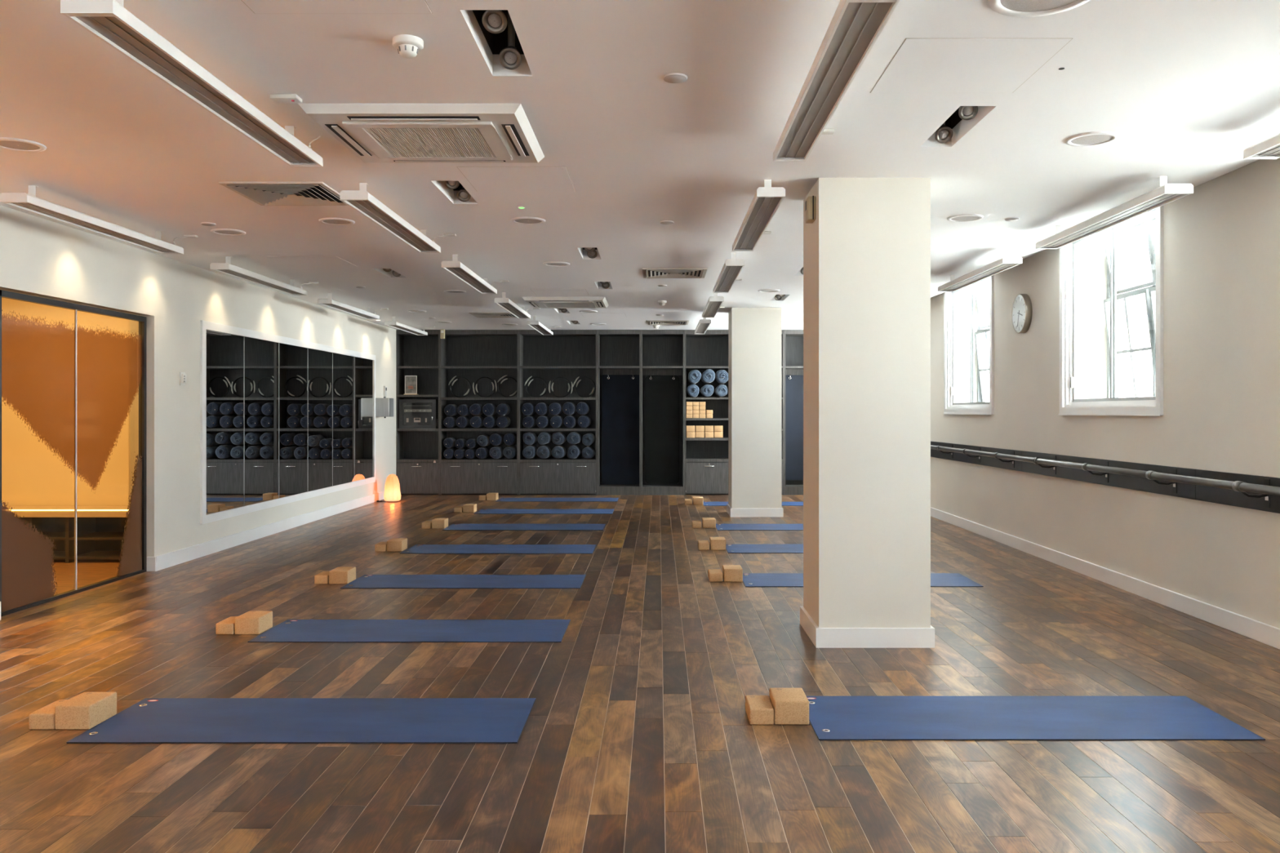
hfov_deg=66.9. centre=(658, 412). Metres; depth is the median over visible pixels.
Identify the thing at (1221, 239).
wall
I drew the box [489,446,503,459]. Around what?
rolled blanket
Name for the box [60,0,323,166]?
heater
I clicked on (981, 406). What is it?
window
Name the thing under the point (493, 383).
ring
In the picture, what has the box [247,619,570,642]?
yoga mat
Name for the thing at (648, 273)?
ceiling vent
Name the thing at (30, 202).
heater
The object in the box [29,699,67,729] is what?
block
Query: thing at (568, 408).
bolster
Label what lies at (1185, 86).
ceiling
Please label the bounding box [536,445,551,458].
rolled blanket
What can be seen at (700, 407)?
block
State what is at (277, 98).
junction box
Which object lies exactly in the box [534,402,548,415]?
bolster
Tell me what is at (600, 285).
recessed light
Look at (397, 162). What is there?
outlet
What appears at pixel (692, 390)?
rolled blanket
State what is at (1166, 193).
heater
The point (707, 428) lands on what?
block
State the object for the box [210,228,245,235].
ceiling speaker
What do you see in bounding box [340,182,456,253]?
heater
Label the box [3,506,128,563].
reception desk
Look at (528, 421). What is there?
bolster
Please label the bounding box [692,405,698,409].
block
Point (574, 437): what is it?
rolled blanket
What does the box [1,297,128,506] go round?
wall
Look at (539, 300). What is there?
outlet
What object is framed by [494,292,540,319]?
heater
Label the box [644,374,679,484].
mat
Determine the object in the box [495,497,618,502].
yoga mat
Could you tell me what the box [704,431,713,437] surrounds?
block
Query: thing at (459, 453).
bolster
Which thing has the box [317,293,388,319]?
heater
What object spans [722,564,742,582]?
block
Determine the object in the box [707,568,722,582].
block
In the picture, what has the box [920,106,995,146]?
recessed light
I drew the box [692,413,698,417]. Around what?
block
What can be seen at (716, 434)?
block
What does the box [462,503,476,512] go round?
block
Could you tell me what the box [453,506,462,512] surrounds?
block
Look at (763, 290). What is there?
ceiling speaker
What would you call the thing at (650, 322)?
ceiling vent
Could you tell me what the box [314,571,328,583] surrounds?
block
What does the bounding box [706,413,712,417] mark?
block
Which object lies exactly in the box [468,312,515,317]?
ceiling vent
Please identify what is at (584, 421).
bolster
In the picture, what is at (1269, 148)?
heater
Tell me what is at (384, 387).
thermostat
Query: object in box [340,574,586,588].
yoga mat
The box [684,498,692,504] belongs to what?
block
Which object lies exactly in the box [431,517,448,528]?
block
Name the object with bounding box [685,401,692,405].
block
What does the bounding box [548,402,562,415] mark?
bolster
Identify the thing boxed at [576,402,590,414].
bolster
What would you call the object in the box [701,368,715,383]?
rolled blanket
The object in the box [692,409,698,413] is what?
block
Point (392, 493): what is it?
salt lamp
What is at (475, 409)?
bolster
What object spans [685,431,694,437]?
block
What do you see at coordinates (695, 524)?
block
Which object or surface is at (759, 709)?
block
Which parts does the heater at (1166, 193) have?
heating plate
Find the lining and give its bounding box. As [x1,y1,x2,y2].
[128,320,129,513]
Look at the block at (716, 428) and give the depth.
15.37 m
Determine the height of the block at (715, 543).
0.100 m
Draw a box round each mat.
[66,697,536,743]
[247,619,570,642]
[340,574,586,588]
[400,544,596,553]
[442,524,605,530]
[473,509,613,514]
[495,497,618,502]
[602,373,639,484]
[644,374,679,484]
[703,502,803,506]
[715,524,803,530]
[725,544,803,553]
[742,573,983,586]
[785,373,803,479]
[806,696,1265,740]
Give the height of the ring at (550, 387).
0.334 m
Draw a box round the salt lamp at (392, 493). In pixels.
[376,474,400,502]
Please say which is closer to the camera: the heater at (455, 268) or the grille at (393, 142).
the grille at (393, 142)
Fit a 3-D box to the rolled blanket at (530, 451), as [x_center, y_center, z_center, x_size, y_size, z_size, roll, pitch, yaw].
[-2.068,0.635,15.531,0.210,0.204,0.377,0,0,0]
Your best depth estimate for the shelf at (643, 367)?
15.34 m
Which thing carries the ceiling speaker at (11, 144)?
attached to the ceiling
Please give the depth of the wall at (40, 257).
8.30 m
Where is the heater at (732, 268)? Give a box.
[712,252,744,293]
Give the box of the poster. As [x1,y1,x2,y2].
[405,376,416,393]
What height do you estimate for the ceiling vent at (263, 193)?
0.016 m
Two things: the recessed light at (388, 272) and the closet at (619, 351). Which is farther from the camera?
the closet at (619, 351)
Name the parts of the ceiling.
access panel, access panel, access panel, access panel, access panel, access panel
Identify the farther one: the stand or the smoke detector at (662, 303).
the stand
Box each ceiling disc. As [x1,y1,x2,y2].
[200,222,216,226]
[659,220,674,224]
[662,72,687,83]
[1004,217,1019,221]
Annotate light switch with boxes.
[179,372,186,385]
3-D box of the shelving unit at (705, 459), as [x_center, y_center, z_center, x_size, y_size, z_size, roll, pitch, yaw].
[0.801,0.002,15.534,0.783,2.616,0.452,0,0,0]
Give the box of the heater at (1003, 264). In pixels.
[937,249,1022,291]
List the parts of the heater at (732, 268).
heating plate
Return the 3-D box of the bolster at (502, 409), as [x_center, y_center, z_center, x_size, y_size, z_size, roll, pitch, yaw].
[-2.491,-0.042,15.537,0.189,0.192,0.365,0,0,0]
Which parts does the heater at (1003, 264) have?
heating plate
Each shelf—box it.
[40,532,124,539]
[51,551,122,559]
[598,366,639,368]
[642,366,683,368]
[785,366,803,368]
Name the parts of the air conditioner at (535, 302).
panel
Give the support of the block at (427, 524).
on the floor
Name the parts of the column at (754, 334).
skirting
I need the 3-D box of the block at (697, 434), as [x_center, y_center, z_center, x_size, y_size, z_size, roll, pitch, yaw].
[0.653,0.356,15.485,0.138,0.096,0.220,0,0,0]
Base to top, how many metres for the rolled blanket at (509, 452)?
0.191 m
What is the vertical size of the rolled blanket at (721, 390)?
0.198 m
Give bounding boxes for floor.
[0,494,1279,852]
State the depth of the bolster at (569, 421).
15.37 m
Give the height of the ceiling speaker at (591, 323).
0.009 m
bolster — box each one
[443,416,457,427]
[443,437,456,448]
[443,448,456,458]
[444,404,458,416]
[453,448,466,458]
[454,438,466,448]
[455,416,470,427]
[457,404,471,416]
[464,448,476,458]
[466,438,478,448]
[469,404,483,415]
[470,416,484,427]
[475,447,489,458]
[482,403,496,415]
[483,416,497,427]
[488,433,503,445]
[496,404,511,415]
[496,416,511,427]
[503,432,516,445]
[521,402,535,415]
[522,416,536,427]
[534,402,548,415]
[536,415,550,427]
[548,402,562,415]
[550,415,563,428]
[562,401,576,415]
[563,415,577,427]
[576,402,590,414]
[577,415,591,427]
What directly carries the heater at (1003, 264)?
attached to the ceiling
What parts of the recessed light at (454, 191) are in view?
bulb, bulb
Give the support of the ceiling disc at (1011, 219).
attached to the ceiling
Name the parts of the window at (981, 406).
finger pull, sliding sash, sliding sash, casement frame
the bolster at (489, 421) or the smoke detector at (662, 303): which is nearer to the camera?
the smoke detector at (662, 303)
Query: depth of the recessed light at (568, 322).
14.32 m
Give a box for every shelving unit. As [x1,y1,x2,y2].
[395,329,439,494]
[440,329,518,494]
[518,329,597,494]
[684,329,728,494]
[782,329,784,494]
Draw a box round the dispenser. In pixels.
[375,398,393,417]
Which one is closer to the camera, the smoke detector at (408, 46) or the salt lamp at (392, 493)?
the smoke detector at (408, 46)
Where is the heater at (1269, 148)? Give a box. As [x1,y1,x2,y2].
[1243,131,1279,159]
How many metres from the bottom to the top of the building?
5.600 m
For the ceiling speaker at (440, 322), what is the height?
0.009 m
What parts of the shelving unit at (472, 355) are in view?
panel, shelf, shelf, shelf, shelf, flap door, panel, panel, panel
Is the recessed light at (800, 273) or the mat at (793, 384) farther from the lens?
the mat at (793, 384)
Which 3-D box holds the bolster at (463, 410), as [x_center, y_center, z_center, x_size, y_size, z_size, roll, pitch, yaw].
[-3.114,-0.033,15.537,0.182,0.183,0.365,0,0,0]
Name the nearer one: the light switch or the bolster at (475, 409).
the light switch
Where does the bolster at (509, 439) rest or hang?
on the rolled blanket at (509, 452)
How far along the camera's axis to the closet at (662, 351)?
15.75 m
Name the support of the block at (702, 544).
on the floor
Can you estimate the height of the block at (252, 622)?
0.100 m
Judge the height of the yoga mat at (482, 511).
0.007 m
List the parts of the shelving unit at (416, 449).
panel, panel, shelf, shelf, shelf, shelf, flap door, panel, panel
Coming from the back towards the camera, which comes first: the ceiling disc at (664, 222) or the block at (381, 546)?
the block at (381, 546)
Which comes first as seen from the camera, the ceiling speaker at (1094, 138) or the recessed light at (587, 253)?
the ceiling speaker at (1094, 138)
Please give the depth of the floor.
4.49 m
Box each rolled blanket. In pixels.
[476,435,490,446]
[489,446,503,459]
[502,446,516,458]
[522,445,537,458]
[523,431,537,444]
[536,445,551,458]
[537,431,551,444]
[551,431,566,444]
[551,445,566,458]
[566,431,581,444]
[567,444,581,458]
[582,433,595,445]
[582,446,595,458]
[686,384,699,397]
[688,369,701,383]
[700,384,714,396]
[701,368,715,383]
[714,384,727,396]
[715,369,728,384]
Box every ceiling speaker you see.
[0,137,46,151]
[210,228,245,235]
[319,217,355,225]
[408,310,426,312]
[435,320,451,323]
[444,289,466,293]
[502,323,517,325]
[511,217,545,224]
[542,261,569,266]
[579,310,597,312]
[590,323,606,324]
[757,288,779,292]
[946,213,983,222]
[988,0,1089,17]
[1065,131,1119,146]
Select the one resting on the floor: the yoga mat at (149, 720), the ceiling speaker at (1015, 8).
the yoga mat at (149, 720)
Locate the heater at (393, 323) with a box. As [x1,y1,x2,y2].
[384,316,435,335]
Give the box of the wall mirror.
[200,320,375,524]
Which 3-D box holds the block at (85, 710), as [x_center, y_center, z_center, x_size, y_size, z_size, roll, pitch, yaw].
[-2.420,1.260,4.095,0.145,0.100,0.205,0,0,0]
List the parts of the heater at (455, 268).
heating plate, casing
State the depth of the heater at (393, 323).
13.76 m
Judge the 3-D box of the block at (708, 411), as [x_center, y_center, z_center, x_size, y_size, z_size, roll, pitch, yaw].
[0.808,-0.005,15.481,0.100,0.064,0.220,0,0,0]
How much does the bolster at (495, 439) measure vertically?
0.194 m
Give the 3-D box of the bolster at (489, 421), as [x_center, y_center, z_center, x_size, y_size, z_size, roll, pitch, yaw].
[-2.700,0.156,15.537,0.189,0.184,0.365,0,0,0]
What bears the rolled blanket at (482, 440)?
on the bolster at (482, 452)
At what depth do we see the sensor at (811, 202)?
5.50 m
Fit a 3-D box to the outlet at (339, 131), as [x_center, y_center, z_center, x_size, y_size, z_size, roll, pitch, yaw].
[-1.448,-1.268,4.535,0.055,0.010,0.520,0,0,0]
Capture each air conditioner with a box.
[298,103,544,163]
[522,297,608,308]
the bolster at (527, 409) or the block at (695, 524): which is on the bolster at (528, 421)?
the bolster at (527, 409)
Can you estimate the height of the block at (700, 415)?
0.064 m
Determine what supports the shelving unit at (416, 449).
on the floor
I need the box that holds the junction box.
[270,93,302,102]
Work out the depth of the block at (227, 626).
5.70 m
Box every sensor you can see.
[440,328,444,338]
[804,195,816,223]
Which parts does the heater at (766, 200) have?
heating plate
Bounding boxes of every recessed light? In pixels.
[373,268,405,277]
[431,181,477,204]
[460,9,532,75]
[554,308,569,313]
[566,320,579,324]
[577,247,600,259]
[594,281,612,288]
[769,294,789,301]
[794,266,803,275]
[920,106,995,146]
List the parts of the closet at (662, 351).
panel, panel, panel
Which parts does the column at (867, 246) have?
skirting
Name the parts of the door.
glass panel, glass panel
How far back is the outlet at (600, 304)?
11.38 m
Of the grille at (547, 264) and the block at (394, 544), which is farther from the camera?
the block at (394, 544)
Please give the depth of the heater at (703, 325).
13.37 m
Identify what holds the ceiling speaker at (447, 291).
attached to the ceiling
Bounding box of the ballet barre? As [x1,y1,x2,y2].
[930,440,1279,513]
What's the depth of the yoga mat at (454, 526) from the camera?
10.95 m
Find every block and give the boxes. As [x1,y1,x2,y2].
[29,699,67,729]
[55,692,116,729]
[215,616,237,634]
[235,610,272,634]
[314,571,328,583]
[328,566,355,583]
[374,542,386,551]
[386,537,407,551]
[421,520,431,528]
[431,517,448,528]
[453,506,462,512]
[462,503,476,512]
[479,494,486,500]
[486,493,498,500]
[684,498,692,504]
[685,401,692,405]
[685,405,692,409]
[685,409,692,413]
[685,413,692,417]
[685,425,694,431]
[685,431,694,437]
[692,401,698,405]
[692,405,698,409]
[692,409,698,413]
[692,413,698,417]
[692,520,701,528]
[693,496,703,504]
[694,425,704,431]
[694,431,704,437]
[697,540,709,550]
[698,401,705,405]
[698,405,705,409]
[698,409,705,413]
[698,413,705,417]
[702,517,715,528]
[704,425,713,431]
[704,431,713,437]
[706,409,712,413]
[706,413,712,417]
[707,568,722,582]
[709,537,725,550]
[713,425,723,431]
[713,431,723,437]
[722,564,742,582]
[745,695,773,724]
[769,688,808,724]
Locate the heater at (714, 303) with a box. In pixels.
[702,293,724,317]
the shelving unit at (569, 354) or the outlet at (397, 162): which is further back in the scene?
the shelving unit at (569, 354)
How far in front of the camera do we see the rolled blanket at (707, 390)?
15.36 m
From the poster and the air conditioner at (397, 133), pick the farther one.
the poster
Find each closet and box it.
[597,329,640,494]
[640,329,684,494]
[784,329,803,494]
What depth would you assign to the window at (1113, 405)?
7.55 m
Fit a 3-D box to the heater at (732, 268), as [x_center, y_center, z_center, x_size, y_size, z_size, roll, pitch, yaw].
[0.675,-1.245,8.675,0.278,0.132,1.790,0,0,0]
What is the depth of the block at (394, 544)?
9.11 m
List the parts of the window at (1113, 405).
finger pull, sliding sash, frame, stay handle, casement frame, sliding sash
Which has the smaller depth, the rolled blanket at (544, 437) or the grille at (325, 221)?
the grille at (325, 221)
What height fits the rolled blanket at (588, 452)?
0.188 m
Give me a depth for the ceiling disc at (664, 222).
6.63 m
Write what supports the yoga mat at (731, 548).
on the floor
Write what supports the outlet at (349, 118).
attached to the air conditioner at (397, 133)
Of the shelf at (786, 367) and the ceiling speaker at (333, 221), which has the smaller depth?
the ceiling speaker at (333, 221)
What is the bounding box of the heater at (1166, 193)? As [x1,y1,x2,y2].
[1035,176,1193,248]
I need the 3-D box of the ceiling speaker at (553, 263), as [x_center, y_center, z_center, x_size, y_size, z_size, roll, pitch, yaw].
[-0.900,-1.306,8.530,0.236,0.009,0.236,0,0,0]
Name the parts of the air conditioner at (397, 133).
panel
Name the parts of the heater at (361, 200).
heating plate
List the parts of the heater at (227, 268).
heating plate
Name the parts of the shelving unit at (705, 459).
panel, panel, shelf, shelf, shelf, shelf, shelf, flap door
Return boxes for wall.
[0,204,395,571]
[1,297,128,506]
[930,157,1279,628]
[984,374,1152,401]
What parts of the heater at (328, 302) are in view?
heating plate, casing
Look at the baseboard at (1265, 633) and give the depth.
6.92 m
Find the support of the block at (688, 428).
on the block at (688, 434)
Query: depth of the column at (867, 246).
5.40 m
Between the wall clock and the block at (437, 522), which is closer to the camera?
the wall clock
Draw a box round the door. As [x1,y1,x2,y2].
[0,289,146,617]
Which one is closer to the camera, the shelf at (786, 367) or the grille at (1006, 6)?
the grille at (1006, 6)
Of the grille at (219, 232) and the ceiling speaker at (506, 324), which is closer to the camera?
the grille at (219, 232)
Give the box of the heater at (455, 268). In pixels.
[441,254,508,293]
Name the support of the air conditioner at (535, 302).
attached to the ceiling
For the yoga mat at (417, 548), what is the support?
on the floor
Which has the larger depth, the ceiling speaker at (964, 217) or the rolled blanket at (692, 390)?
the rolled blanket at (692, 390)
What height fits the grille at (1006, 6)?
0.001 m
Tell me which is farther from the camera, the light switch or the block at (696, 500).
the block at (696, 500)
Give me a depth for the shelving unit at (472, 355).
15.75 m
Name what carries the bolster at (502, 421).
on the shelving unit at (472, 355)
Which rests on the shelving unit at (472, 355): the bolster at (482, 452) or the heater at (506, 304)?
the bolster at (482, 452)
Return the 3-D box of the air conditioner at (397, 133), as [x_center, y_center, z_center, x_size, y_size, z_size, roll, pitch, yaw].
[-1.058,-1.284,4.535,0.945,0.052,0.860,0,0,0]
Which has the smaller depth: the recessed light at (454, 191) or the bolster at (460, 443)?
the recessed light at (454, 191)
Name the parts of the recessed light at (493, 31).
bulb, bulb, stem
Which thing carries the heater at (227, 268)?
attached to the ceiling
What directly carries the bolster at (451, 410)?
on the bolster at (449, 422)
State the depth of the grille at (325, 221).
6.63 m
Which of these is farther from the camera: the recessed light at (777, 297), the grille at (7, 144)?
the recessed light at (777, 297)
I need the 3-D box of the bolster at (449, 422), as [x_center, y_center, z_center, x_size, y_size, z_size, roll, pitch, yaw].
[-3.335,0.159,15.537,0.181,0.180,0.365,0,0,0]
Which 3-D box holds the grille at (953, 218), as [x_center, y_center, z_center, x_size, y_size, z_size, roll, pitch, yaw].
[2.060,-1.305,6.510,0.185,0.001,0.185,0,0,0]
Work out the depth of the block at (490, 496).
14.38 m
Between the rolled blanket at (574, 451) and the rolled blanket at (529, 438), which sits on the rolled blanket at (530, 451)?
the rolled blanket at (529, 438)
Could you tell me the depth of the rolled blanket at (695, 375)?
15.36 m
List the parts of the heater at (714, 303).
heating plate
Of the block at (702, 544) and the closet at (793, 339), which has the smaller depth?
the block at (702, 544)
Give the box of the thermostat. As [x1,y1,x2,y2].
[383,386,386,398]
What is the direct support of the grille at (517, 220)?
attached to the ceiling speaker at (522, 220)
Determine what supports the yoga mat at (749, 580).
on the floor
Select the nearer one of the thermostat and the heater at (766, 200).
the heater at (766, 200)
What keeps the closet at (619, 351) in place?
on the floor
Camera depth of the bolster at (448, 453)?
15.37 m
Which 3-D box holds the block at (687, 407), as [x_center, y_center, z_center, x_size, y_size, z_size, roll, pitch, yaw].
[0.485,-0.070,15.481,0.100,0.064,0.220,0,0,0]
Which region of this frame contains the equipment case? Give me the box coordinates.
[399,399,438,428]
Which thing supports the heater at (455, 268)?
attached to the ceiling
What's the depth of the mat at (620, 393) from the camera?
15.68 m
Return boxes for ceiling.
[0,0,1279,330]
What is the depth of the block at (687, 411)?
15.37 m
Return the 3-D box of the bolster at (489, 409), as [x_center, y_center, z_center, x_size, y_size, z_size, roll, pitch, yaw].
[-2.708,-0.043,15.538,0.191,0.198,0.365,0,0,0]
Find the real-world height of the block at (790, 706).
0.100 m
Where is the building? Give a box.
[1119,293,1151,375]
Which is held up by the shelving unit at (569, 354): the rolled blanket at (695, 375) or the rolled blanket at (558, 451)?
the rolled blanket at (558, 451)
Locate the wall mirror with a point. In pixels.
(283, 420)
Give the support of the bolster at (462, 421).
on the shelving unit at (472, 355)
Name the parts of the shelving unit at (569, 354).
panel, panel, shelf, shelf, shelf, shelf, flap door, panel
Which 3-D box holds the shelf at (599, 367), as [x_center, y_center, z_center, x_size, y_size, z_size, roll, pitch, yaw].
[-0.630,-0.718,15.544,0.648,0.030,0.407,0,0,0]
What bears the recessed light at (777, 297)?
in the ceiling
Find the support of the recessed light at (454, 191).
in the ceiling
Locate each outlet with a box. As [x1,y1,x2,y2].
[324,124,372,156]
[346,115,479,121]
[393,160,506,163]
[501,124,529,156]
[528,302,538,307]
[538,300,588,302]
[596,302,603,307]
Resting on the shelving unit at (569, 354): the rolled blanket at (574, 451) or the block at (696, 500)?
the rolled blanket at (574, 451)
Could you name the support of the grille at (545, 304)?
attached to the air conditioner at (535, 302)
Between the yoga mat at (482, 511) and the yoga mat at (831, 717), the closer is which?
the yoga mat at (831, 717)
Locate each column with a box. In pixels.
[726,307,783,516]
[800,177,934,648]
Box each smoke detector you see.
[392,34,423,58]
[652,324,659,328]
[657,300,666,306]
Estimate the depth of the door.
6.91 m
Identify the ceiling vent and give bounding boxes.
[218,182,348,205]
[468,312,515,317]
[642,267,707,278]
[647,320,688,324]
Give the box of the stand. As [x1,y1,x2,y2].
[404,375,418,395]
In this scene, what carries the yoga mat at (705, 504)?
on the floor
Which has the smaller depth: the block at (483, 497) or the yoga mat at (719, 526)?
the yoga mat at (719, 526)
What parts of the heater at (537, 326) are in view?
heating plate, casing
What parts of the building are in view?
cornice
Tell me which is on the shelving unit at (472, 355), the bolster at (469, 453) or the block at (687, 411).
the bolster at (469, 453)
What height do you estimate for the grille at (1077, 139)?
0.001 m
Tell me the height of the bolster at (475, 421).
0.187 m
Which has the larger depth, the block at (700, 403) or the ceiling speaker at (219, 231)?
the block at (700, 403)
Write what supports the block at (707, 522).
on the floor
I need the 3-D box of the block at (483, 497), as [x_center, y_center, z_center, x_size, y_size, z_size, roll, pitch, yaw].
[-2.622,1.276,14.487,0.103,0.067,0.205,0,0,0]
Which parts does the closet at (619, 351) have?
panel, panel, panel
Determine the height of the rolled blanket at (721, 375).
0.221 m
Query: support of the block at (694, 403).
on the block at (694, 407)
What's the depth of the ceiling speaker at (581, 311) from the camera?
12.51 m
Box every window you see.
[943,275,993,414]
[1058,205,1163,415]
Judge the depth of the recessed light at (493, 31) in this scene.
3.67 m
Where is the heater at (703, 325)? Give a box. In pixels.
[694,317,712,333]
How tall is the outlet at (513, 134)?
0.010 m
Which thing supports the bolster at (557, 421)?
on the shelving unit at (569, 354)
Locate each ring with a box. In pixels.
[448,375,471,397]
[472,377,497,397]
[497,375,516,397]
[524,376,546,397]
[548,377,573,397]
[573,376,595,397]
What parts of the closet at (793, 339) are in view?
panel, panel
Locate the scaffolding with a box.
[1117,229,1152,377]
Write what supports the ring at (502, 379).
on the shelving unit at (472, 355)
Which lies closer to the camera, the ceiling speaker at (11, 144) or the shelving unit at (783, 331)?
the ceiling speaker at (11, 144)
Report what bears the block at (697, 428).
on the block at (697, 434)
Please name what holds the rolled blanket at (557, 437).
on the rolled blanket at (558, 451)
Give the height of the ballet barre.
0.194 m
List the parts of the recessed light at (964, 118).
bulb, bulb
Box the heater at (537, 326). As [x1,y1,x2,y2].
[527,315,560,335]
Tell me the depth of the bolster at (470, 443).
15.37 m
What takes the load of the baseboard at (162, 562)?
attached to the wall at (40, 257)
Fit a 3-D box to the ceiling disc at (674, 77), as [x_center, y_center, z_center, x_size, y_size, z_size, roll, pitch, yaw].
[0.064,-1.305,3.785,0.096,0.010,0.096,0,0,0]
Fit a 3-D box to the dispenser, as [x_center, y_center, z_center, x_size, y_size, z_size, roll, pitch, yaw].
[-4.049,-0.062,14.285,0.222,0.295,0.240,0,0,0]
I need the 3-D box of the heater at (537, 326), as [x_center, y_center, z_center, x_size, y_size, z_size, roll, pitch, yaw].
[-1.629,-1.245,13.895,0.278,0.132,1.790,0,0,0]
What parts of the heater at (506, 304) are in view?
heating plate, casing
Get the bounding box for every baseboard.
[0,490,384,620]
[930,506,1279,649]
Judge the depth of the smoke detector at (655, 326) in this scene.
14.52 m
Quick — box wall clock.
[1011,293,1032,333]
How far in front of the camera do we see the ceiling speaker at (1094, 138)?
4.62 m
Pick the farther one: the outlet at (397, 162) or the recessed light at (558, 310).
the recessed light at (558, 310)
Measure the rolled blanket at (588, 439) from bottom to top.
0.200 m
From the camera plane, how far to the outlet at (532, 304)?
11.37 m
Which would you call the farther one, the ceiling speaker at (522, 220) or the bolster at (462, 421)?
the bolster at (462, 421)
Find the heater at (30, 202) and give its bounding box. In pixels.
[0,185,198,253]
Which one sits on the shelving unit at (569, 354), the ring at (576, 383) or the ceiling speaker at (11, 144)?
the ring at (576, 383)
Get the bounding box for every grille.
[0,140,39,150]
[214,230,241,234]
[323,219,350,224]
[364,128,495,157]
[515,218,542,223]
[543,302,589,307]
[546,262,566,266]
[951,216,979,221]
[1000,0,1077,12]
[1071,134,1112,144]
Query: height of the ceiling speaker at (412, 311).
0.009 m
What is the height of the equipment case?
0.462 m
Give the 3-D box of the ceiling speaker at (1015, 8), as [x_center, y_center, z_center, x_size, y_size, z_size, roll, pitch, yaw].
[1.205,-1.306,3.030,0.330,0.009,0.330,0,0,0]
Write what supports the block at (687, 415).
on the shelving unit at (705, 459)
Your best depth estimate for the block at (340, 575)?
7.38 m
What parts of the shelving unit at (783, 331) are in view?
flap door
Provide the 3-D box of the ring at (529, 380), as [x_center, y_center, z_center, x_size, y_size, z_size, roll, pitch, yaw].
[-1.988,-0.413,15.650,0.365,0.350,0.028,0,0,0]
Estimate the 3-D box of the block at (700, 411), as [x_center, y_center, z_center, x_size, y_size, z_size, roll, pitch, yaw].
[0.692,-0.005,15.486,0.100,0.064,0.220,0,0,0]
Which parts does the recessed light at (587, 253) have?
bulb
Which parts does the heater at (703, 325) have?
heating plate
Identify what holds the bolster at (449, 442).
on the bolster at (448, 453)
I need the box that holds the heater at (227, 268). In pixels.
[209,256,318,295]
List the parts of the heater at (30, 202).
heating plate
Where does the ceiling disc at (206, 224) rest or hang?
attached to the ceiling
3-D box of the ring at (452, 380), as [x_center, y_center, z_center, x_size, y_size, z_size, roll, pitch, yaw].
[-3.217,-0.415,15.650,0.364,0.354,0.028,0,0,0]
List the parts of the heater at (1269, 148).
heating plate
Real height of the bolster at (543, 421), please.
0.196 m
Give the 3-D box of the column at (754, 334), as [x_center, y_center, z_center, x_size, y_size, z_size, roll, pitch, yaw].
[1.228,0.000,12.425,0.663,2.620,0.628,0,0,0]
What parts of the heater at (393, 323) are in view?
heating plate, casing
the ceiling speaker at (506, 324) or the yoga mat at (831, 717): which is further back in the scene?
the ceiling speaker at (506, 324)
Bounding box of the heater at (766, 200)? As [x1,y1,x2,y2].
[732,179,785,251]
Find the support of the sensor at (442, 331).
attached to the ceiling
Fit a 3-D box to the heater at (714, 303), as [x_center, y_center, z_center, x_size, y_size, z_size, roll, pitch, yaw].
[0.675,-1.245,11.175,0.278,0.132,1.790,0,0,0]

